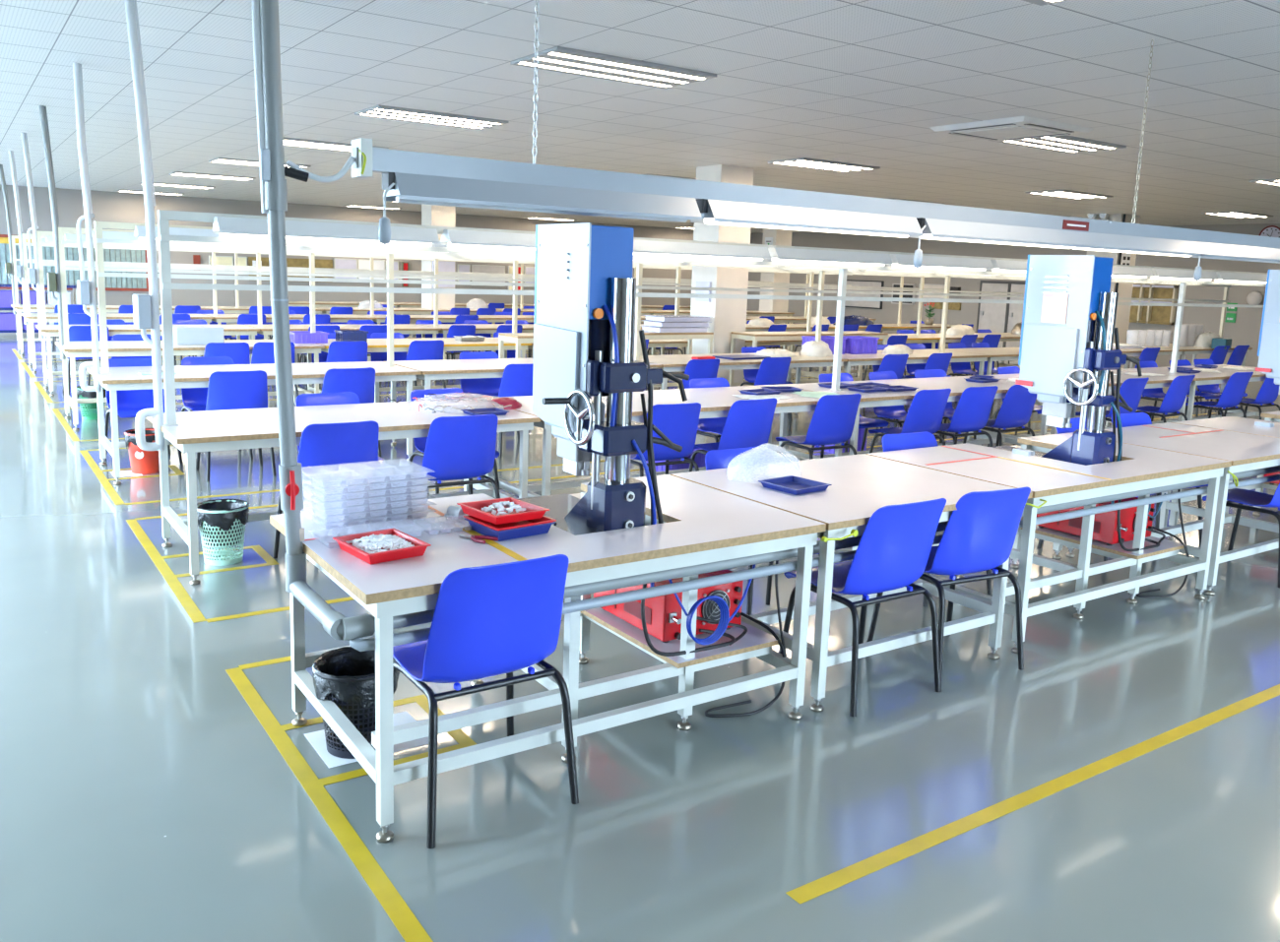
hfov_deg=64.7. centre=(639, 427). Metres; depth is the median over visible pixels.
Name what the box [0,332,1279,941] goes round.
floor
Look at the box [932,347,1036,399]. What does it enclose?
table
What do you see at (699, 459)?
plastic crate
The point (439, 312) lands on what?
plastic chair
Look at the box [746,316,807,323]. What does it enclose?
table
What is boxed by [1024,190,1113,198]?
recessed light
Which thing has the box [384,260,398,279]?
notice board
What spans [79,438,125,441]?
tape
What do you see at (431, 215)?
pillar
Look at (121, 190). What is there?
recessed light
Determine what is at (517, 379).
plastic chair
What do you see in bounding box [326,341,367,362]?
plastic chair
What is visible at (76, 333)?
plastic chair
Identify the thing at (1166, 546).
shelf
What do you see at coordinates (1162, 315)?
window
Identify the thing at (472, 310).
table
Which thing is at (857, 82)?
ceiling
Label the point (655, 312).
table
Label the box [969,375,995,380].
tray
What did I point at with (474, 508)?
tray
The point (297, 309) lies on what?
plastic chair
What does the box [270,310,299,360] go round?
plastic chair
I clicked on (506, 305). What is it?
table
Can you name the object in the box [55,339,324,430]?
table
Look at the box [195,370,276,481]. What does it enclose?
plastic chair
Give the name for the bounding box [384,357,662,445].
table
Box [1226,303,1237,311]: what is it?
exit sign
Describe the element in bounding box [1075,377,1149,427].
plastic chair
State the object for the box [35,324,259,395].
table
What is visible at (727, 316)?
pillar
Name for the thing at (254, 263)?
paper notice
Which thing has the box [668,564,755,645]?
coiled hose
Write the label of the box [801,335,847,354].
plastic crate
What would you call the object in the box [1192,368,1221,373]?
paper sheets
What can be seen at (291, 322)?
plastic chair
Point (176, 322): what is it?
plastic chair
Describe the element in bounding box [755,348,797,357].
cloth bundle
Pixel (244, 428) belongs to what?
table
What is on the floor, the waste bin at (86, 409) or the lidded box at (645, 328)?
the waste bin at (86, 409)
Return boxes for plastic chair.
[52,304,84,352]
[62,325,109,395]
[67,313,98,324]
[87,320,125,384]
[104,357,183,469]
[111,334,151,358]
[118,305,133,324]
[159,314,193,357]
[173,320,207,365]
[174,305,200,314]
[181,356,253,459]
[194,310,232,356]
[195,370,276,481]
[204,342,250,364]
[230,314,265,339]
[249,306,271,339]
[251,341,298,396]
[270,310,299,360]
[272,420,382,558]
[288,306,309,322]
[289,320,306,363]
[295,391,388,506]
[297,324,339,384]
[301,314,329,363]
[305,332,335,389]
[321,367,381,457]
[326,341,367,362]
[329,307,352,324]
[347,320,374,324]
[359,324,386,356]
[367,311,386,324]
[370,332,417,400]
[374,304,395,315]
[384,315,410,338]
[392,554,578,848]
[400,414,500,502]
[405,387,499,497]
[406,340,446,388]
[415,320,452,359]
[431,311,453,356]
[445,324,475,383]
[449,308,469,323]
[453,315,479,359]
[459,351,519,440]
[463,320,491,352]
[476,308,496,323]
[484,324,522,351]
[487,303,504,308]
[493,331,517,358]
[494,312,512,323]
[498,363,533,456]
[502,308,520,315]
[505,320,529,358]
[522,312,534,357]
[523,306,534,309]
[630,402,701,477]
[647,347,684,374]
[660,305,674,316]
[682,358,720,439]
[688,398,776,472]
[689,377,729,443]
[704,446,830,632]
[740,346,792,420]
[744,316,774,347]
[751,324,786,348]
[754,356,791,433]
[775,393,861,462]
[775,498,946,716]
[794,324,829,370]
[811,373,888,454]
[827,317,835,331]
[843,324,859,368]
[860,371,907,450]
[862,324,882,368]
[862,344,914,408]
[863,335,907,381]
[866,486,1030,686]
[868,388,951,452]
[876,353,908,416]
[882,431,991,606]
[896,329,917,344]
[904,343,951,377]
[910,320,924,343]
[914,369,976,443]
[920,329,938,349]
[923,352,952,420]
[935,385,997,447]
[948,343,993,376]
[952,334,977,376]
[962,384,1036,447]
[970,342,998,405]
[972,329,1009,374]
[981,334,1001,367]
[986,366,1042,447]
[1037,417,1154,561]
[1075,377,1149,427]
[1111,412,1208,544]
[1134,347,1160,398]
[1135,375,1195,423]
[1139,361,1188,421]
[1160,359,1220,420]
[1185,372,1253,418]
[1193,358,1247,417]
[1197,345,1229,391]
[1198,483,1279,587]
[1223,377,1279,420]
[1226,345,1249,392]
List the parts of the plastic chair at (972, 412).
leg, seat frame, leg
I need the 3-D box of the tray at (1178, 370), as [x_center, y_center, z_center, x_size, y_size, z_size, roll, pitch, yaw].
[5.841,-0.597,10.790,0.274,0.022,0.194,-5,11,-40]
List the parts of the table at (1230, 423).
leg, leg, leg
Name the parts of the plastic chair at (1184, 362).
leg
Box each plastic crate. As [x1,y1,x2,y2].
[0,290,19,307]
[0,312,16,329]
[19,290,45,304]
[21,312,38,329]
[45,291,70,305]
[289,330,328,343]
[334,329,368,342]
[645,448,705,471]
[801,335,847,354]
[814,428,867,453]
[842,335,879,354]
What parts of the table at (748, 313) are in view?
frame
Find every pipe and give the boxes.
[349,474,1279,651]
[372,465,1279,632]
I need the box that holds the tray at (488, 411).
[460,407,509,415]
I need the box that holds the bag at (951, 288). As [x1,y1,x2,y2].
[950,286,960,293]
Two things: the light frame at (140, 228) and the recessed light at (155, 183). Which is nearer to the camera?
the light frame at (140, 228)
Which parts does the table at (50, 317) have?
leg, leg, frame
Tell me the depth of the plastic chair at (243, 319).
14.91 m
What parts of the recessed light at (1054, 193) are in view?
frame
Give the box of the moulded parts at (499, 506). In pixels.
[481,501,525,515]
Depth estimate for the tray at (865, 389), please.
7.94 m
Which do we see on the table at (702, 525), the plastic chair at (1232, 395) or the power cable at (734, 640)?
the power cable at (734, 640)
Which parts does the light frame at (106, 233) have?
post, post, post, rail, rail, post, post, post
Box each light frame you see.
[11,235,770,310]
[21,233,852,318]
[36,231,945,326]
[58,227,1025,345]
[94,221,1231,374]
[157,209,1267,426]
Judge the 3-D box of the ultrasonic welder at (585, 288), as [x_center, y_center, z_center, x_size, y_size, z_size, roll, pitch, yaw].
[-0.218,-0.085,3.681,0.519,1.273,0.732,-4,11,-34]
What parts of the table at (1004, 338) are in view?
frame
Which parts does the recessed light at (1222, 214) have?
frame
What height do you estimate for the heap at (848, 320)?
0.190 m
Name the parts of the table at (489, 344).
leg, frame, leg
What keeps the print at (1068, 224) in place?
on the light fixture at (408, 177)
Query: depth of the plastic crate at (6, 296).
18.86 m
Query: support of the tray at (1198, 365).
on the table at (1202, 378)
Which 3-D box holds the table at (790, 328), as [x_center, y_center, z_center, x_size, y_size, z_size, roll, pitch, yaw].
[1.967,-1.402,17.674,2.385,0.750,0.920,-4,11,-34]
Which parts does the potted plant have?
pot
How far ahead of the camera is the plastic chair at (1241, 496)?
5.86 m
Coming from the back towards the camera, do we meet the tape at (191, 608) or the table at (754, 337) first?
the table at (754, 337)
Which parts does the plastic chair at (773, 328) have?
seat frame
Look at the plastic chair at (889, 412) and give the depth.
9.05 m
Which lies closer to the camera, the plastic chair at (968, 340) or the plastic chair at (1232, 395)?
the plastic chair at (1232, 395)
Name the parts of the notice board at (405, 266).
panel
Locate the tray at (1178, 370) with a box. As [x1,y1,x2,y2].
[1176,369,1200,373]
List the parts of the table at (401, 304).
frame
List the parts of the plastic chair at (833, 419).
leg, leg, seat frame, leg, leg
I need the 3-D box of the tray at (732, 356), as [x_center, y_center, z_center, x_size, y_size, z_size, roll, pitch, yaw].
[1.074,-0.741,10.672,0.560,0.020,0.320,-5,11,-40]
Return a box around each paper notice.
[252,260,261,265]
[432,260,454,287]
[695,281,711,302]
[765,237,772,245]
[1120,253,1131,264]
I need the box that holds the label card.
[1040,293,1068,323]
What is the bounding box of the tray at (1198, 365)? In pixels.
[1194,364,1218,368]
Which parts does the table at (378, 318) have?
frame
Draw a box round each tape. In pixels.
[11,348,22,359]
[20,362,35,378]
[33,382,53,402]
[51,408,79,441]
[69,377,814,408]
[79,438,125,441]
[79,449,124,505]
[101,464,184,480]
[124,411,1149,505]
[126,518,206,623]
[135,412,1215,519]
[161,545,278,577]
[205,596,353,622]
[225,667,433,941]
[238,645,345,669]
[280,695,476,785]
[304,530,375,540]
[413,500,454,521]
[430,521,458,525]
[451,522,528,561]
[785,684,1279,903]
[927,455,996,465]
[942,446,994,456]
[997,456,1109,479]
[1144,425,1194,433]
[1160,430,1222,438]
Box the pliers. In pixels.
[459,533,498,544]
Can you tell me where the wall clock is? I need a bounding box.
[1259,225,1279,237]
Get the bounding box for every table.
[10,304,175,355]
[21,313,214,373]
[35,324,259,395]
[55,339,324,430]
[87,361,421,485]
[145,398,540,585]
[173,306,323,339]
[203,314,375,361]
[245,323,441,388]
[269,474,826,843]
[288,301,398,308]
[307,337,531,393]
[315,307,448,337]
[361,315,511,351]
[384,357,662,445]
[393,302,488,315]
[416,323,533,382]
[443,308,534,336]
[477,384,842,498]
[486,303,534,309]
[490,315,534,337]
[503,339,687,382]
[639,352,847,389]
[640,305,663,316]
[640,310,690,316]
[640,311,652,316]
[640,316,649,321]
[640,323,682,354]
[655,305,690,310]
[660,339,823,389]
[670,453,1032,712]
[728,330,888,386]
[745,323,815,369]
[746,311,794,323]
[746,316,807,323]
[775,376,1047,459]
[789,323,913,369]
[790,333,940,380]
[793,349,991,416]
[865,433,1231,653]
[880,323,973,344]
[899,332,1021,369]
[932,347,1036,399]
[976,370,1196,446]
[991,332,1094,366]
[1065,422,1279,595]
[1114,364,1266,424]
[1120,345,1186,368]
[1129,343,1252,368]
[1168,410,1279,525]
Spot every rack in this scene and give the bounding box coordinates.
[0,184,694,324]
[0,283,78,334]
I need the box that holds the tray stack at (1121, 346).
[1092,343,1144,349]
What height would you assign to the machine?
0.215 m
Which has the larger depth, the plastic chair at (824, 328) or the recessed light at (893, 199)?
the plastic chair at (824, 328)
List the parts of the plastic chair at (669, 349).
seat frame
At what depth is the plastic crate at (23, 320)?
19.17 m
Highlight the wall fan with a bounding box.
[1246,291,1262,305]
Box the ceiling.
[0,0,1279,233]
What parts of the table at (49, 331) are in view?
leg, leg, frame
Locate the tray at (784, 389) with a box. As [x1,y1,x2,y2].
[761,386,803,391]
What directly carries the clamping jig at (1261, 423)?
on the table at (1230, 423)
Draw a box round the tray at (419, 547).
[332,528,431,565]
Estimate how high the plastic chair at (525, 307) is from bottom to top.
0.805 m
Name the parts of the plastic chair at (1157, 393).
seat frame, leg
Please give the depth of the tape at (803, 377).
12.54 m
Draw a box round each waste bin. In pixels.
[76,384,106,419]
[124,428,159,474]
[196,499,249,566]
[312,646,399,759]
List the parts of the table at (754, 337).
leg, leg, frame, leg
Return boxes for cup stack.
[1172,324,1189,346]
[1183,323,1196,346]
[1190,323,1204,342]
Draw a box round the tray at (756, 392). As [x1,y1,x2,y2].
[738,388,781,395]
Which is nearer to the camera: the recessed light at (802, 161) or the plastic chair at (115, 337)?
the plastic chair at (115, 337)
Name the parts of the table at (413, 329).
frame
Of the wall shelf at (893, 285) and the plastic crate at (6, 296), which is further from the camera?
the wall shelf at (893, 285)
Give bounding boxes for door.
[975,280,1009,347]
[1003,281,1025,347]
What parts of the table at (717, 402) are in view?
leg, leg, frame, leg, leg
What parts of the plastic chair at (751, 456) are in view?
leg, leg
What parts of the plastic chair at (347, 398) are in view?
leg, leg, leg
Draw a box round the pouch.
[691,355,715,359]
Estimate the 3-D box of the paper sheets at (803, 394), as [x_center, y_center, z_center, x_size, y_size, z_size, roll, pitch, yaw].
[1.334,-0.240,7.532,0.389,0.005,0.408,-1,9,-18]
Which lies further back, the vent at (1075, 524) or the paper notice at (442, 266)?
the paper notice at (442, 266)
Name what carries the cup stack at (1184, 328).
on the table at (1193, 351)
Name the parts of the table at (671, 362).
leg, frame, leg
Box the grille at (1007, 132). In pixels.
[964,126,1055,138]
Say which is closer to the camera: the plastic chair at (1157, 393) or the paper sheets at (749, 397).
the paper sheets at (749, 397)
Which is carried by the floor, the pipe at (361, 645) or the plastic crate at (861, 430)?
the plastic crate at (861, 430)
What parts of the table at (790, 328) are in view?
frame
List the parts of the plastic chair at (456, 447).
leg, leg, seat frame, leg, leg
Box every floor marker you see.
[110,470,142,477]
[304,710,428,768]
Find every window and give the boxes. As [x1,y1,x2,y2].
[0,237,146,288]
[1129,281,1179,324]
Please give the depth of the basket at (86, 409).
9.90 m
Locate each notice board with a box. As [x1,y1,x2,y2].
[192,255,200,270]
[208,256,233,265]
[237,256,247,265]
[248,256,332,282]
[333,257,357,278]
[357,258,384,279]
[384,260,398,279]
[401,261,408,286]
[457,263,470,281]
[471,264,505,286]
[508,265,512,290]
[517,266,520,290]
[524,266,534,283]
[917,283,944,298]
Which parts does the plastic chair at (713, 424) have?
seat frame, leg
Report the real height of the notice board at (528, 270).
0.540 m
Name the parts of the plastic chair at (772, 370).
leg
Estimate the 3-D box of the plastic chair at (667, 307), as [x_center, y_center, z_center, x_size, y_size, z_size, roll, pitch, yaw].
[0.626,-2.724,25.769,0.493,0.805,0.495,-4,11,-34]
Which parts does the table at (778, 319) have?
frame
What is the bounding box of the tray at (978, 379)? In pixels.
[963,377,1000,383]
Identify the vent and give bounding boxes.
[624,600,651,625]
[1068,517,1100,533]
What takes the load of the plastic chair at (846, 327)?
on the floor
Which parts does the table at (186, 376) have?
leg, leg, frame, leg, leg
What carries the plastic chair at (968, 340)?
on the floor
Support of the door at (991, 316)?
in the wall
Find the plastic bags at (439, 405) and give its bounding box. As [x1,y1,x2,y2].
[384,391,511,412]
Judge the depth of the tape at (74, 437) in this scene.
9.50 m
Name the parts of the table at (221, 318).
frame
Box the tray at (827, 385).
[818,382,858,388]
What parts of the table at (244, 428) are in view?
leg, leg, frame, leg, leg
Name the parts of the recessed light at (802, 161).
frame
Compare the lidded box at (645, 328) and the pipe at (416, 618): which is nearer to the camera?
the pipe at (416, 618)
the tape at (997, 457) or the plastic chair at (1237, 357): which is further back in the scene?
the plastic chair at (1237, 357)
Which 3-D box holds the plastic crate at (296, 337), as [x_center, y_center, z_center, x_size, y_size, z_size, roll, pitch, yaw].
[-3.537,-0.959,10.763,0.364,0.110,0.292,-4,11,-34]
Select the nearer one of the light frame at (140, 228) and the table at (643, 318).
the light frame at (140, 228)
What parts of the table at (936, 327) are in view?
frame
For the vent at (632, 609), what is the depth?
3.81 m
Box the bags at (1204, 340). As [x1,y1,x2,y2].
[1193,331,1220,347]
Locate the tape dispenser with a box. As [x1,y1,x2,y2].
[444,505,467,521]
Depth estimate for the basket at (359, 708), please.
3.30 m
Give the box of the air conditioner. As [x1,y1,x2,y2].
[928,116,1093,141]
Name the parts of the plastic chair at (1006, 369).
leg, leg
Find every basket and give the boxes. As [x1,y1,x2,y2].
[78,394,104,419]
[128,441,159,474]
[199,518,245,566]
[322,693,375,759]
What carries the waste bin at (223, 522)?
on the floor
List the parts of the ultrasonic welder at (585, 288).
crank handle, plate, guide rod, clamp lever, clamp lever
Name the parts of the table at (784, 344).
leg, frame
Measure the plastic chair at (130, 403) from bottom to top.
0.805 m
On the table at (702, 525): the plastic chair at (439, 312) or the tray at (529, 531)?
the tray at (529, 531)
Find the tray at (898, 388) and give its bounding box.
[878,384,918,391]
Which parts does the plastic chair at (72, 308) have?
leg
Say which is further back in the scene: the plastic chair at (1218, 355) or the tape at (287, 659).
the plastic chair at (1218, 355)
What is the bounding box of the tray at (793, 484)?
[758,475,831,495]
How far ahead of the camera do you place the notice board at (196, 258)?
22.64 m
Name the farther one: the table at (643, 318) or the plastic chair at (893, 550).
the table at (643, 318)
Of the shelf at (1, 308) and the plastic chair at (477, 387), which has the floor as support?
the plastic chair at (477, 387)
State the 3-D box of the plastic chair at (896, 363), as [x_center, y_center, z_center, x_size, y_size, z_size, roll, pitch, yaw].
[2.740,-0.456,11.552,0.493,0.805,0.495,-4,10,-33]
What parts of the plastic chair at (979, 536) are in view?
leg, leg, leg, seat frame, leg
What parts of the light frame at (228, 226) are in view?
post, rail, rail, post, post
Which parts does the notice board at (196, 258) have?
panel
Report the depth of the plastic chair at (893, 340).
15.13 m
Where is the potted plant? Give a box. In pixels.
[924,302,934,324]
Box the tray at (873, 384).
[853,382,889,386]
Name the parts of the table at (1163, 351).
frame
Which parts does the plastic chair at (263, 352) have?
leg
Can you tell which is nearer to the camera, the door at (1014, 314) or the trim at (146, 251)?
the trim at (146, 251)
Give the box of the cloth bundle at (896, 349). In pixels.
[881,344,912,354]
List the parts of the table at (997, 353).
leg, frame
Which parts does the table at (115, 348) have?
leg, leg, frame, leg, leg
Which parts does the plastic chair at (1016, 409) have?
leg, leg, seat frame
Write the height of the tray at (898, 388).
0.022 m
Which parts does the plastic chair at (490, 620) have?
leg, leg, seat frame, leg, leg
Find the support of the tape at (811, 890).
on the floor
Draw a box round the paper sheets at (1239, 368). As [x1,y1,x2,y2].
[1222,366,1253,370]
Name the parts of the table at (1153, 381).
leg, leg, frame, leg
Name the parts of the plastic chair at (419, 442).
leg, leg, leg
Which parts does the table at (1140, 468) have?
leg, leg, leg, leg, frame, leg, leg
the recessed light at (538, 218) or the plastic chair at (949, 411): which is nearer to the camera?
the plastic chair at (949, 411)
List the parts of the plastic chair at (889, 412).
leg, seat frame, leg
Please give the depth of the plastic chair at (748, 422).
6.79 m
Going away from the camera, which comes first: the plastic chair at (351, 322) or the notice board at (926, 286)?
the plastic chair at (351, 322)
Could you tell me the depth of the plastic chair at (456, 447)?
5.63 m
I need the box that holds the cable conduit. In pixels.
[1115,213,1125,292]
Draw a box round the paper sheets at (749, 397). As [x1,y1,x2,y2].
[732,394,794,400]
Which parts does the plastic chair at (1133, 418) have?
leg, leg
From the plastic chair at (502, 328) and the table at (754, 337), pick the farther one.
the plastic chair at (502, 328)
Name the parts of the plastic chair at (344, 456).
leg, seat frame, leg, leg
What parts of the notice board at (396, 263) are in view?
panel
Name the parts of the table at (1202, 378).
leg, leg, frame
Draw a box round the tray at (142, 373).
[137,369,176,375]
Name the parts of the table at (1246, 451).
leg, leg, rail, frame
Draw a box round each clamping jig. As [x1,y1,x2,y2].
[1012,448,1034,456]
[1254,421,1274,427]
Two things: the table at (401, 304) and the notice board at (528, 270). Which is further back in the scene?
the notice board at (528, 270)
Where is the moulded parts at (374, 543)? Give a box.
[345,533,414,554]
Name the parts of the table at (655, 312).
frame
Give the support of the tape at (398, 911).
on the floor
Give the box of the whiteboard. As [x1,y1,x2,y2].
[844,279,884,309]
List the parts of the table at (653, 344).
leg, frame, leg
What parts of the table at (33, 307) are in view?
leg, leg, frame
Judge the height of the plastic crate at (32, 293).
0.300 m
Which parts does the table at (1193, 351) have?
leg, frame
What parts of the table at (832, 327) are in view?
frame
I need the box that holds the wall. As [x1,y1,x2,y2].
[746,223,1279,367]
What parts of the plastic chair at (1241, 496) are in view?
leg, seat frame, leg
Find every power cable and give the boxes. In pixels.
[640,583,747,656]
[704,560,786,717]
[1117,499,1165,551]
[1136,489,1189,597]
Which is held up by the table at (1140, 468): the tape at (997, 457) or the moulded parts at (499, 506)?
the tape at (997, 457)
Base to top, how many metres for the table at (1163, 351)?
0.750 m
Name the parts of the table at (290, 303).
frame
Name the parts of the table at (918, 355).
leg, leg, frame, leg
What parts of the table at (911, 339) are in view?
leg, frame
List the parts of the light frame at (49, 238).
post, post, post, rail, rail, post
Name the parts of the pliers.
handle, handle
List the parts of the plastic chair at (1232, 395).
leg, seat frame, leg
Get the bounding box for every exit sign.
[1224,313,1236,322]
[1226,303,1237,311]
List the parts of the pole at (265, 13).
valve handle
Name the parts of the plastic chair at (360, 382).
leg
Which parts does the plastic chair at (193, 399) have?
leg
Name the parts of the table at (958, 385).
leg, leg, frame, leg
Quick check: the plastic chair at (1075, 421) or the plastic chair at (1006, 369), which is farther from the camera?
the plastic chair at (1006, 369)
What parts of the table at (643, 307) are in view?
frame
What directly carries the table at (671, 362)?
on the floor
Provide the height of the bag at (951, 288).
0.220 m
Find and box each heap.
[747,318,774,325]
[799,340,831,356]
[811,316,831,325]
[832,315,874,325]
[946,324,974,335]
[1011,321,1022,334]
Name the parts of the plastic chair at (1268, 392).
leg, seat frame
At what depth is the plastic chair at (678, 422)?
6.45 m
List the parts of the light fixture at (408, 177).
pull cord, pull cord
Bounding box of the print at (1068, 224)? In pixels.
[1067,223,1086,227]
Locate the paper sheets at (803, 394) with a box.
[792,391,838,397]
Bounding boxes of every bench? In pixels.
[498,332,533,358]
[640,330,713,387]
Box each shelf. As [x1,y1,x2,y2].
[0,283,77,288]
[0,307,13,310]
[0,328,38,332]
[569,493,580,499]
[580,607,780,668]
[891,283,915,305]
[1021,525,1186,559]
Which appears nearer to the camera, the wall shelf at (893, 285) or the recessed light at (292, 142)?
the recessed light at (292, 142)
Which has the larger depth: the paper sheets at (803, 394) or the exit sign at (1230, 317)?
the exit sign at (1230, 317)
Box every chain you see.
[531,0,539,163]
[1131,40,1153,223]
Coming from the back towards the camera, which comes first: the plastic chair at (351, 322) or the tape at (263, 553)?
the plastic chair at (351, 322)
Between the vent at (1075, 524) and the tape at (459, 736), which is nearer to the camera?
the tape at (459, 736)
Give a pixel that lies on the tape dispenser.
(454, 513)
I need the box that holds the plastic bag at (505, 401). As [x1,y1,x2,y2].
[485,396,521,409]
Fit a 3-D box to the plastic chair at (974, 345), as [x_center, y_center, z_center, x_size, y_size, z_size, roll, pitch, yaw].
[4.806,-0.731,13.789,0.493,0.805,0.495,-5,11,-36]
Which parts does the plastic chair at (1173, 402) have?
seat frame, leg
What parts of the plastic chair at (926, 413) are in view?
leg, leg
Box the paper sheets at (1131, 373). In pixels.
[1124,372,1165,376]
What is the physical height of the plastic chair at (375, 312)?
0.805 m
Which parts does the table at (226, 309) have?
frame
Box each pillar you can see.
[421,204,455,315]
[690,164,753,386]
[759,228,792,323]
[1086,213,1140,369]
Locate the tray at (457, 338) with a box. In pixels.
[452,335,485,341]
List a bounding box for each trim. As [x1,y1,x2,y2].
[0,286,149,291]
[144,250,148,288]
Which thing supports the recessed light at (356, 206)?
in the ceiling
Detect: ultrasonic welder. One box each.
[518,222,689,587]
[990,255,1142,504]
[1257,269,1279,394]
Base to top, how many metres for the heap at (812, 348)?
0.175 m
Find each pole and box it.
[0,164,16,314]
[8,150,27,324]
[20,132,43,338]
[38,105,65,359]
[72,62,100,391]
[124,0,164,450]
[251,0,374,640]
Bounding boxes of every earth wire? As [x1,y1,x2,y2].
[821,529,858,542]
[1025,499,1047,509]
[1227,470,1238,487]
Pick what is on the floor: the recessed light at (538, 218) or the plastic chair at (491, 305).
the plastic chair at (491, 305)
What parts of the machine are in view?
fuse knob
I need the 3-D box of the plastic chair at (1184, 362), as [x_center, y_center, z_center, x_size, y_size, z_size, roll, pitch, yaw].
[6.463,-0.364,11.781,0.493,0.805,0.495,-3,10,-30]
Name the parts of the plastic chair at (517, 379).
leg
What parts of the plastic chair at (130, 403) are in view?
leg, leg, leg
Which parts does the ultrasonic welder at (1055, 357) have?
plate, guide rod, clamp lever, clamp lever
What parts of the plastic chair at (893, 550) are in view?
leg, leg, leg, seat frame, leg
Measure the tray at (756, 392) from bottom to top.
0.022 m
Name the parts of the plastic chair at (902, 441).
leg, leg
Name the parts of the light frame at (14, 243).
post, post, rail, rail, post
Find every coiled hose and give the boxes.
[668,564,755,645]
[1147,493,1166,517]
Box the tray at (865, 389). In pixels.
[846,385,888,392]
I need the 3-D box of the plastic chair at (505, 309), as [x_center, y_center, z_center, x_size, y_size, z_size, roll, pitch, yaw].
[-2.692,-2.009,20.395,0.493,0.805,0.495,-4,11,-35]
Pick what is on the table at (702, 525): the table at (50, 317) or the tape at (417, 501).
the tape at (417, 501)
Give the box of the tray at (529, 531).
[464,517,555,541]
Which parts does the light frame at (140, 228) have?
post, post, post, rail, rail, post, post, post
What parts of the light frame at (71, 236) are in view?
post, post, post, rail, rail, post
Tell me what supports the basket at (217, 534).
on the waste bin at (223, 522)
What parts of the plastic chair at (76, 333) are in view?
leg, seat frame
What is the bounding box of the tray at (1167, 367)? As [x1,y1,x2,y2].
[1166,367,1193,370]
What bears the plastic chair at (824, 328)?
on the floor
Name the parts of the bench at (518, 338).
leg, frame, leg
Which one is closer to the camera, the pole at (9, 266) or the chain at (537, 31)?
the chain at (537, 31)
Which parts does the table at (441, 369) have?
leg, leg, frame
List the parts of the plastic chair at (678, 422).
leg, seat frame, leg, leg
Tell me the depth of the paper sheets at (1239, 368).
11.54 m
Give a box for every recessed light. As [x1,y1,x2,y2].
[117,189,184,195]
[139,182,215,189]
[168,171,255,181]
[208,157,311,168]
[283,137,388,151]
[344,204,402,209]
[354,104,508,129]
[510,46,716,88]
[525,216,576,220]
[644,174,696,180]
[674,226,694,229]
[768,157,880,172]
[893,198,944,204]
[988,134,1126,152]
[1023,0,1065,5]
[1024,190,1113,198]
[1201,211,1273,217]
[1248,179,1279,187]
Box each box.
[172,325,224,345]
[641,325,707,332]
[643,320,708,326]
[645,316,709,321]
[1036,497,1154,545]
[1211,337,1231,349]
[1264,471,1279,485]
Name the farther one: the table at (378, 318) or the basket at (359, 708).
the table at (378, 318)
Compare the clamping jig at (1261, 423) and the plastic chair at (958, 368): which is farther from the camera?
the plastic chair at (958, 368)
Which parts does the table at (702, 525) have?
leg, leg, frame, leg, leg, leg, leg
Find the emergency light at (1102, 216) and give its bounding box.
[1087,213,1109,220]
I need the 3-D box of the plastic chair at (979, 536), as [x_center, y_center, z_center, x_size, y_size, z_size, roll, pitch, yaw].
[1.326,0.610,4.335,0.493,0.805,0.495,-3,10,-27]
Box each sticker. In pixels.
[1015,380,1032,386]
[1255,367,1272,372]
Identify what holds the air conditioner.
attached to the ceiling
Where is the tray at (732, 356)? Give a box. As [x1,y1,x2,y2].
[712,354,770,360]
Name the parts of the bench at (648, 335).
frame, leg, leg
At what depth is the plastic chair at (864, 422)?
8.65 m
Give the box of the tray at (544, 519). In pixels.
[463,514,556,530]
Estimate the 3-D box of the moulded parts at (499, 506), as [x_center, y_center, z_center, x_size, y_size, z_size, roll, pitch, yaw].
[-0.456,0.267,3.364,0.110,0.033,0.137,10,12,42]
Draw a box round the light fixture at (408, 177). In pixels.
[285,137,1279,280]
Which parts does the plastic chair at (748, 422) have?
leg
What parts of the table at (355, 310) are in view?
frame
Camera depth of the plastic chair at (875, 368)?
12.76 m
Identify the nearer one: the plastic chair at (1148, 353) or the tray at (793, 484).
the tray at (793, 484)
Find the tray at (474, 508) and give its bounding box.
[456,497,549,524]
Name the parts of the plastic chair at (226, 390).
leg, leg, leg, leg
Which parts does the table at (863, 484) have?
leg, frame, rail, leg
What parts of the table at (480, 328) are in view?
leg, frame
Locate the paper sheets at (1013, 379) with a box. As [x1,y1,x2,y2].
[1007,378,1019,382]
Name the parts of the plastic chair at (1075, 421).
leg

